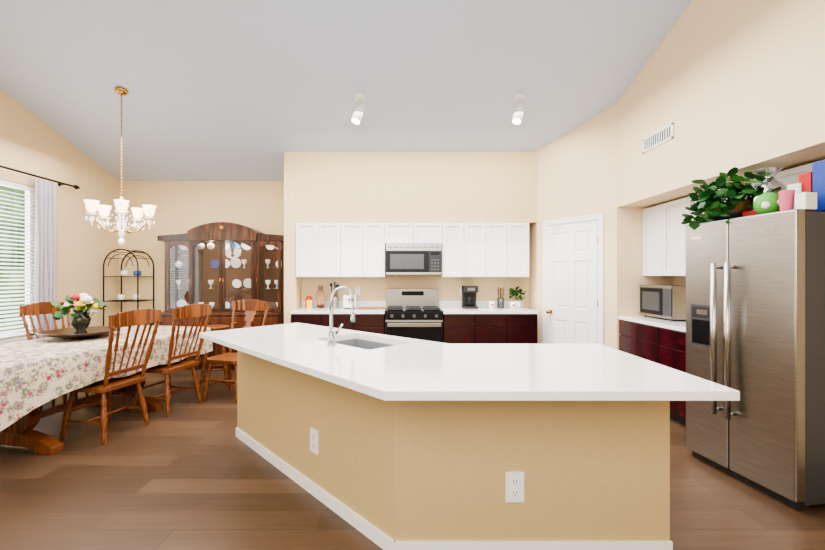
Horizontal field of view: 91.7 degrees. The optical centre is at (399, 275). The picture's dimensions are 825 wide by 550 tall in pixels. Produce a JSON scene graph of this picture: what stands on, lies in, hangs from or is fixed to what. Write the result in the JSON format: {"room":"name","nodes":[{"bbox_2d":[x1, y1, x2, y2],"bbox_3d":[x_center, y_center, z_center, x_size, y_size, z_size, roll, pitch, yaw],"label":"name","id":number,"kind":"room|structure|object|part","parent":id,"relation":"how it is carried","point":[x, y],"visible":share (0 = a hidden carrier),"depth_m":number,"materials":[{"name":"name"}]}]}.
{"room":"dining room and kitchen","nodes":[
{"label":"dining room and kitchen","id":0,"kind":"room"},
{"bbox_2d":[0,88,118,340],"bbox_3d":[-4.450,-1.230,1.883,0.140,5.200,8.965,0,0,0],"label":"wall","id":1,"kind":"structure","parent":0,"point":[31,143],"depth_m":5.32,"materials":[{"name":"beige paint"}]},
{"bbox_2d":[0,183,33,343],"bbox_3d":[-4.420,-0.160,3.870,0.140,1.820,2.000,0,0,0],"label":"window","id":2,"kind":"structure","parent":1,"relation":"in","point":[27,193],"depth_m":4.79,"materials":[{"name":"white plastic"}]},
{"bbox_2d":[0,179,34,337],"bbox_3d":[-4.404,-0.188,3.870,0.043,1.755,1.930,0,0,0],"label":"window blinds","id":3,"kind":"object","parent":2,"relation":"attached to","point":[14,184],"visible":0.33,"depth_m":4.58,"materials":[{"name":"white plastic"}]},
{"bbox_2d":[0,165,79,188],"bbox_3d":[-4.316,-1.175,3.951,0.125,0.056,2.802,0,0,0],"label":"curtain rod","id":4,"kind":"object","parent":1,"relation":"attached to","point":[58,182],"visible":1,"depth_m":4.78,"materials":[{"name":"black metal"}]},
{"bbox_2d":[34,178,56,338],"bbox_3d":[-4.287,0.100,4.842,0.097,2.500,0.304,0,0,0],"label":"panel","id":5,"kind":"object","parent":4,"relation":"hanging from","point":[45,257],"visible":0.65,"depth_m":4.81,"materials":[{"name":"grey fabric"}]},
{"bbox_2d":[119,181,283,324],"bbox_3d":[-0.615,-1.230,6.305,7.930,5.200,0.120,0,0,0],"label":"wall","id":6,"kind":"structure","parent":0,"point":[183,207],"depth_m":6.25,"materials":[{"name":"beige paint"}]},
{"bbox_2d":[185,223,212,241],"bbox_3d":[-2.939,-0.655,6.046,0.341,0.270,0.395,0,0,0],"label":"upper cabinet","id":7,"kind":"object","parent":6,"relation":"attached to","point":[202,233],"depth_m":5.85,"materials":[{"name":"brown wood"}]},
{"bbox_2d":[213,222,220,241],"bbox_3d":[-2.700,-0.655,6.046,0.138,0.270,0.395,0,0,0],"label":"upper cabinet","id":8,"kind":"object","parent":6,"relation":"attached to","point":[216,225],"depth_m":5.85,"materials":[{"name":"brown wood"}]},
{"bbox_2d":[221,222,264,241],"bbox_3d":[-2.370,-0.655,6.046,0.521,0.270,0.395,0,0,0],"label":"upper cabinet","id":9,"kind":"object","parent":6,"relation":"attached to","point":[230,232],"depth_m":5.85,"materials":[{"name":"brown wood"}]},
{"bbox_2d":[0,0,691,180],"bbox_3d":[-0.590,-2.480,1.823,7.980,2.118,9.245,0,0,0],"label":"ceiling","id":10,"kind":"structure","parent":0,"point":[236,90],"depth_m":4.19,"materials":[{"name":"paint"}]},
{"bbox_2d":[84,87,156,244],"bbox_3d":[-3.069,-1.196,4.435,0.654,1.711,0.627,0,0,0],"label":"chandelier","id":11,"kind":"object","parent":10,"relation":"hanging from","point":[93,206],"visible":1,"depth_m":4.40,"materials":[{"name":"white glass"}]},
{"bbox_2d":[351,93,365,123],"bbox_3d":[-0.463,-1.876,4.500,0.164,0.330,0.151,0,0,0],"label":"ceiling spotlight","id":12,"kind":"object","parent":10,"relation":"attached to","point":[359,110],"visible":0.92,"depth_m":4.46,"materials":[{"name":"white metal"}]},
{"bbox_2d":[512,93,525,123],"bbox_3d":[1.337,-1.876,4.500,0.164,0.330,0.151,0,0,0],"label":"ceiling spotlight","id":13,"kind":"object","parent":10,"relation":"attached to","point":[519,98],"visible":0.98,"depth_m":4.46,"materials":[{"name":"white metal"}]},
{"bbox_2d":[284,152,536,323],"bbox_3d":[0.143,-1.230,5.880,3.486,5.200,0.729,0,0,0],"label":"wall","id":14,"kind":"structure","parent":0,"point":[410,187],"depth_m":5.51,"materials":[{"name":"beige paint"}]},
{"bbox_2d":[296,223,387,276],"bbox_3d":[-0.817,-0.360,5.667,1.225,0.749,0.356,0,0,0],"label":"upper cabinet","id":15,"kind":"object","parent":14,"relation":"attached to","point":[359,249],"depth_m":5.50,"materials":[{"name":"white wood"}]},
{"bbox_2d":[355,287,359,294],"bbox_3d":[-0.620,0.220,5.839,0.075,0.120,0.010,0,0,0],"label":"outlet","id":16,"kind":"object","parent":14,"relation":"attached to","point":[357,290],"visible":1,"depth_m":5.84,"materials":[{"name":"white plastic"}]},
{"bbox_2d":[388,223,439,243],"bbox_3d":[0.187,-0.590,5.667,0.785,0.290,0.356,0,0,0],"label":"upper cabinet","id":17,"kind":"object","parent":14,"relation":"attached to","point":[398,233],"depth_m":5.50,"materials":[{"name":"white wood"}]},
{"bbox_2d":[386,244,441,274],"bbox_3d":[0.188,-0.229,5.639,0.765,0.427,0.410,0,0,0],"label":"over-the-range microwave","id":18,"kind":"object","parent":17,"relation":"attached to","point":[413,259],"visible":1,"depth_m":5.44,"materials":[{"name":"grey metal"}]},
{"bbox_2d":[302,301,525,308],"bbox_3d":[0.185,0.408,5.837,3.238,0.096,0.015,0,0,0],"label":"backsplash","id":19,"kind":"structure","parent":14,"relation":"attached to","point":[442,304],"depth_m":5.83,"materials":[{"name":"white stone"}]},
{"bbox_2d":[440,223,528,276],"bbox_3d":[1.178,-0.360,5.667,1.196,0.749,0.356,0,0,0],"label":"upper cabinet","id":20,"kind":"object","parent":14,"relation":"attached to","point":[468,249],"depth_m":5.50,"materials":[{"name":"white wood"}]},
{"bbox_2d":[0,370,824,549],"bbox_3d":[-0.615,1.420,1.873,8.130,0.100,9.345,0,0,0],"label":"floor","id":21,"kind":"structure","parent":0,"point":[190,472],"depth_m":2.47,"materials":[{"name":"brown wood"}]},
{"bbox_2d":[19,301,70,402],"bbox_3d":[-3.656,0.829,4.361,0.577,1.087,0.516,0,0,12],"label":"dining chair","id":22,"kind":"object","parent":21,"relation":"on","point":[39,308],"visible":0.25,"depth_m":4.33,"materials":[{"name":"brown wood"}]},
{"bbox_2d":[0,325,212,454],"bbox_3d":[-2.987,0.989,3.665,1.166,0.762,2.540,0,0,12],"label":"dining table","id":23,"kind":"object","parent":21,"relation":"on","point":[35,374],"visible":0.69,"depth_m":3.17,"materials":[{"name":"brown wood"}]},
{"bbox_2d":[35,293,116,338],"bbox_3d":[-3.152,0.386,3.947,0.660,0.437,0.660,0,0,0],"label":"centerpiece","id":24,"kind":"object","parent":23,"relation":"on","point":[84,305],"visible":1,"depth_m":3.90,"materials":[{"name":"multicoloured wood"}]},
{"bbox_2d":[59,309,160,444],"bbox_3d":[-2.514,0.829,3.494,0.577,1.087,0.516,0,0,12],"label":"dining chair","id":25,"kind":"object","parent":21,"relation":"on","point":[105,386],"visible":1,"depth_m":3.39,"materials":[{"name":"brown wood"}]},
{"bbox_2d":[103,249,153,325],"bbox_3d":[-4.080,0.485,6.030,0.518,1.769,0.388,0,0,0],"label":"rack","id":26,"kind":"object","parent":21,"relation":"on","point":[121,297],"visible":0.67,"depth_m":5.98,"materials":[{"name":"black metal"}]},
{"bbox_2d":[131,304,211,416],"bbox_3d":[-2.356,0.829,4.143,0.577,1.087,0.516,0,0,15],"label":"dining chair","id":27,"kind":"object","parent":21,"relation":"on","point":[193,311],"visible":0.94,"depth_m":4.03,"materials":[{"name":"brown wood"}]},
{"bbox_2d":[159,314,192,369],"bbox_3d":[-3.239,0.970,6.007,0.442,0.800,0.472,0,0,0],"label":"base cabinet","id":28,"kind":"object","parent":21,"relation":"on","point":[166,319],"depth_m":5.77,"materials":[{"name":"brown wood"}]},
{"bbox_2d":[200,324,228,388],"bbox_3d":[-2.340,1.001,5.060,0.339,0.742,0.339,0,0,-20],"label":"dining chair","id":29,"kind":"object","parent":21,"relation":"on","point":[219,327],"visible":0.71,"depth_m":4.97,"materials":[{"name":"brown wood"}]},
{"bbox_2d":[193,310,236,369],"bbox_3d":[-2.845,0.970,6.007,0.594,0.800,0.472,0,0,0],"label":"base cabinet","id":30,"kind":"object","parent":21,"relation":"on","point":[218,316],"depth_m":5.77,"materials":[{"name":"brown wood"}]},
{"bbox_2d":[202,299,268,403],"bbox_3d":[-1.885,0.829,4.606,0.516,1.087,0.577,0,0,15],"label":"dining chair","id":31,"kind":"object","parent":21,"relation":"on","point":[251,307],"visible":0.73,"depth_m":4.76,"materials":[{"name":"brown wood"}]},
{"bbox_2d":[225,310,264,369],"bbox_3d":[-2.375,0.970,6.007,0.594,0.800,0.472,0,0,0],"label":"base cabinet","id":32,"kind":"object","parent":21,"relation":"on","point":[239,321],"depth_m":5.77,"materials":[{"name":"brown wood"}]},
{"bbox_2d":[257,310,283,326],"bbox_3d":[-1.981,0.970,6.007,0.442,0.800,0.472,0,0,0],"label":"base cabinet","id":33,"kind":"object","parent":21,"relation":"on","point":[274,317],"depth_m":5.77,"materials":[{"name":"brown wood"}]},
{"bbox_2d":[290,313,321,325],"bbox_3d":[-1.226,0.933,5.535,0.408,0.874,0.619,0,0,0],"label":"base cabinet","id":34,"kind":"object","parent":21,"relation":"on","point":[307,318],"depth_m":5.23,"materials":[{"name":"brown wood"}]},
{"bbox_2d":[322,313,353,329],"bbox_3d":[-0.817,0.933,5.535,0.409,0.874,0.619,0,0,0],"label":"base cabinet","id":35,"kind":"object","parent":21,"relation":"on","point":[338,318],"depth_m":5.23,"materials":[{"name":"brown wood"}]},
{"bbox_2d":[354,313,384,334],"bbox_3d":[-0.409,0.933,5.535,0.408,0.874,0.619,0,0,0],"label":"base cabinet","id":36,"kind":"object","parent":21,"relation":"on","point":[364,322],"depth_m":5.23,"materials":[{"name":"brown wood"}]},
{"bbox_2d":[290,309,385,312],"bbox_3d":[-0.817,0.476,5.527,1.233,0.040,0.634,0,0,0],"label":"countertop","id":37,"kind":"structure","parent":36,"relation":"on","point":[296,310],"depth_m":5.21,"materials":[{"name":"white stone"}]},
{"bbox_2d":[306,299,311,308],"bbox_3d":[-1.270,0.395,5.600,0.071,0.120,0.051,0,0,-21],"label":"jar","id":38,"kind":"object","parent":37,"relation":"on","point":[308,302],"depth_m":5.58,"materials":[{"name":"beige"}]},
{"bbox_2d":[317,285,324,306],"bbox_3d":[-1.134,0.291,5.711,0.100,0.316,0.219,0,0,-15],"label":"bottle","id":39,"kind":"object","parent":37,"relation":"on","point":[320,298],"visible":1,"depth_m":5.65,"materials":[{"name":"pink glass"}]},
{"bbox_2d":[330,281,338,307],"bbox_3d":[-0.928,0.266,5.680,0.135,0.378,0.120,0,0,0],"label":"utensil crock","id":40,"kind":"object","parent":37,"relation":"on","point":[336,298],"visible":0.77,"depth_m":5.65,"materials":[{"name":"white ceramic"}]},
{"bbox_2d":[343,295,357,308],"bbox_3d":[-0.700,0.360,5.650,0.170,0.188,0.290,0,0,0],"label":"toaster","id":41,"kind":"object","parent":37,"relation":"on","point":[346,301],"visible":0.79,"depth_m":5.53,"materials":[{"name":"white plastic"}]},
{"bbox_2d":[358,307,386,308],"bbox_3d":[-0.380,0.445,5.582,0.400,0.019,0.260,0,0,-4],"label":"cutting board","id":42,"kind":"object","parent":37,"relation":"on","point":[372,307],"visible":1,"depth_m":5.54,"materials":[{"name":"brown wood"}]},
{"bbox_2d":[385,289,442,342],"bbox_3d":[0.183,0.777,5.490,0.757,1.185,0.700,0,0,0],"label":"range","id":43,"kind":"object","parent":21,"relation":"on","point":[414,313],"visible":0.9,"depth_m":5.20,"materials":[{"name":"silver metal"}]},
{"bbox_2d":[441,309,477,343],"bbox_3d":[0.775,0.933,5.535,0.410,0.874,0.619,0,0,0],"label":"base cabinet","id":44,"kind":"object","parent":21,"relation":"on","point":[458,328],"depth_m":5.23,"materials":[{"name":"brown wood"}]},
{"bbox_2d":[442,309,537,312],"bbox_3d":[1.185,0.476,5.527,1.238,0.040,0.634,0,0,0],"label":"countertop","id":45,"kind":"structure","parent":44,"relation":"on","point":[444,310],"depth_m":5.21,"materials":[{"name":"white stone"}]},
{"bbox_2d":[462,286,477,308],"bbox_3d":[0.990,0.297,5.669,0.190,0.315,0.242,0,0,0],"label":"coffee maker","id":46,"kind":"object","parent":45,"relation":"on","point":[469,297],"visible":1,"depth_m":5.58,"materials":[{"name":"black"}]},
{"bbox_2d":[508,286,525,307],"bbox_3d":[1.675,0.301,5.698,0.260,0.308,0.221,0,0,0],"label":"plant","id":47,"kind":"object","parent":45,"relation":"on","point":[515,292],"visible":0.9,"depth_m":5.67,"materials":[{"name":"green plant"}]},
{"bbox_2d":[199,286,739,549],"bbox_3d":[-0.134,0.719,2.754,2.968,1.302,2.335,0,0,0],"label":"kitchen island","id":48,"kind":"object","parent":21,"relation":"on","point":[386,442],"visible":1,"depth_m":1.96,"materials":[{"name":"paint"}]},
{"bbox_3d":[-0.039,1.333,2.909,2.730,0.075,1.930,0,0,0],"label":"baseboard trim","id":49,"kind":"part","parent":48,"relation":"part of","materials":[{"name":"white"}]},
{"bbox_2d":[199,322,739,400],"bbox_3d":[-0.134,0.476,2.754,2.968,0.040,2.335,0,0,0],"label":"island countertop","id":50,"kind":"structure","parent":48,"relation":"on","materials":[{"name":"white stone"}]},
{"bbox_2d":[314,286,412,387],"bbox_3d":[-0.270,0.379,2.830,0.710,0.622,0.710,0,0,0],"label":"sink","id":51,"kind":"object","parent":50,"relation":"in","point":[332,340],"depth_m":2.83,"materials":[{"name":"silver metal"}]},
{"bbox_2d":[478,313,505,343],"bbox_3d":[1.185,0.933,5.535,0.410,0.874,0.619,0,0,0],"label":"base cabinet","id":52,"kind":"object","parent":21,"relation":"on","point":[483,323],"depth_m":5.23,"materials":[{"name":"brown wood"}]},
{"bbox_2d":[506,313,537,343],"bbox_3d":[1.595,0.933,5.535,0.410,0.874,0.619,0,0,0],"label":"base cabinet","id":53,"kind":"object","parent":21,"relation":"on","point":[521,328],"depth_m":5.23,"materials":[{"name":"brown wood"}]},
{"bbox_2d":[619,320,633,354],"bbox_3d":[2.835,0.933,4.432,0.629,0.874,0.352,0,0,0],"label":"base cabinet","id":54,"kind":"object","parent":21,"relation":"on","point":[626,327],"depth_m":4.45,"materials":[{"name":"brown wood"}]},
{"bbox_2d":[634,320,653,361],"bbox_3d":[2.835,0.933,4.080,0.629,0.874,0.352,0,0,0],"label":"base cabinet","id":55,"kind":"object","parent":21,"relation":"on","point":[643,333],"depth_m":4.12,"materials":[{"name":"brown wood"}]},
{"bbox_2d":[654,324,681,423],"bbox_3d":[2.835,0.933,3.728,0.629,0.874,0.352,0,0,0],"label":"base cabinet","id":56,"kind":"object","parent":21,"relation":"on","point":[661,341],"depth_m":3.74,"materials":[{"name":"brown wood"}]},
{"bbox_2d":[618,316,685,331],"bbox_3d":[2.829,0.476,3.904,0.640,0.040,1.408,0,0,0],"label":"countertop","id":57,"kind":"structure","parent":56,"relation":"on","point":[666,323],"depth_m":4.10,"materials":[{"name":"white stone"}]},
{"bbox_2d":[639,285,685,320],"bbox_3d":[2.924,0.277,4.295,0.392,0.354,0.550,0,0,0],"label":"microwave","id":58,"kind":"object","parent":57,"relation":"on","point":[665,301],"visible":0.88,"depth_m":4.14,"materials":[{"name":"silver metal"}]},
{"bbox_2d":[682,332,685,425],"bbox_3d":[2.835,0.933,3.376,0.629,0.874,0.352,0,0,0],"label":"base cabinet","id":59,"kind":"object","parent":21,"relation":"on","point":[683,333],"depth_m":3.56,"materials":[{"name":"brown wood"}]},
{"bbox_2d":[681,160,824,509],"bbox_3d":[2.583,0.299,2.819,0.988,2.141,1.018,0,0,0],"label":"fridge","id":60,"kind":"object","parent":21,"relation":"on","point":[755,307],"visible":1,"depth_m":2.52,"materials":[{"name":"grey metal"}]},
{"bbox_2d":[681,166,787,230],"bbox_3d":[2.402,-0.552,2.968,0.627,0.439,0.721,0,0,0],"label":"plant","id":61,"kind":"object","parent":60,"relation":"on","point":[732,214],"depth_m":2.84,"materials":[{"name":"plant"}]},
{"bbox_2d":[529,104,672,349],"bbox_3d":[2.618,-1.230,5.427,1.464,5.200,1.634,0,0,0],"label":"wall","id":62,"kind":"structure","parent":0,"point":[577,172],"depth_m":4.79,"materials":[{"name":"beige paint"}]},
{"bbox_2d":[543,213,603,344],"bbox_3d":[2.170,0.315,5.072,0.484,2.110,0.693,0,0,0],"label":"pantry door","id":63,"kind":"structure","parent":62,"relation":"in","point":[573,282],"depth_m":5.03,"materials":[{"name":"white wood"}]},
{"bbox_2d":[617,0,824,284],"bbox_3d":[2.925,-1.230,1.004,0.850,5.200,7.209,0,0,0],"label":"wall","id":64,"kind":"structure","parent":0,"point":[725,86],"depth_m":3.08,"materials":[{"name":"beige paint"}]},
{"bbox_2d":[643,206,654,275],"bbox_3d":[2.972,-0.385,4.409,0.355,0.770,0.399,0,0,0],"label":"upper cabinet","id":65,"kind":"object","parent":64,"relation":"attached to","point":[648,213],"depth_m":4.50,"materials":[{"name":"white wood"}]},
{"bbox_2d":[642,122,673,153],"bbox_3d":[2.494,-1.333,3.882,0.010,0.145,0.465,0,0,0],"label":"air vent","id":66,"kind":"object","parent":64,"relation":"in","point":[658,137],"visible":1,"depth_m":3.85,"materials":[{"name":"white metal"}]},
{"bbox_2d":[655,200,678,275],"bbox_3d":[2.972,-0.385,4.088,0.355,0.770,0.451,0,0,0],"label":"upper cabinet","id":67,"kind":"object","parent":64,"relation":"attached to","point":[664,241],"depth_m":4.20,"materials":[{"name":"white wood"}]},
{"bbox_2d":[679,194,703,275],"bbox_3d":[2.972,-0.385,3.740,0.355,0.770,0.451,0,0,0],"label":"upper cabinet","id":68,"kind":"object","parent":64,"relation":"attached to","point":[684,202],"depth_m":3.94,"materials":[{"name":"white wood"}]},
{"bbox_2d":[751,165,802,209],"bbox_3d":[2.972,-0.615,2.921,0.355,0.310,0.557,0,0,0],"label":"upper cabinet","id":69,"kind":"object","parent":64,"relation":"attached to","point":[790,176],"depth_m":2.90,"materials":[{"name":"white wood"}]},
{"bbox_2d":[803,159,824,172],"bbox_3d":[2.972,-0.615,2.458,0.355,0.310,0.557,0,0,0],"label":"upper cabinet","id":70,"kind":"object","parent":64,"relation":"attached to","point":[808,167],"depth_m":2.74,"materials":[{"name":"white wood"}]},
{"label":"outside","id":71,"kind":"structure","parent":0,"visible":0},
{"bbox_2d":[0,185,24,334],"bbox_3d":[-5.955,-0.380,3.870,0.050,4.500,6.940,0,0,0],"label":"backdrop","id":72,"kind":"structure","parent":71,"point":[5,188],"depth_m":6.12,"materials":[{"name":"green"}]}
]}

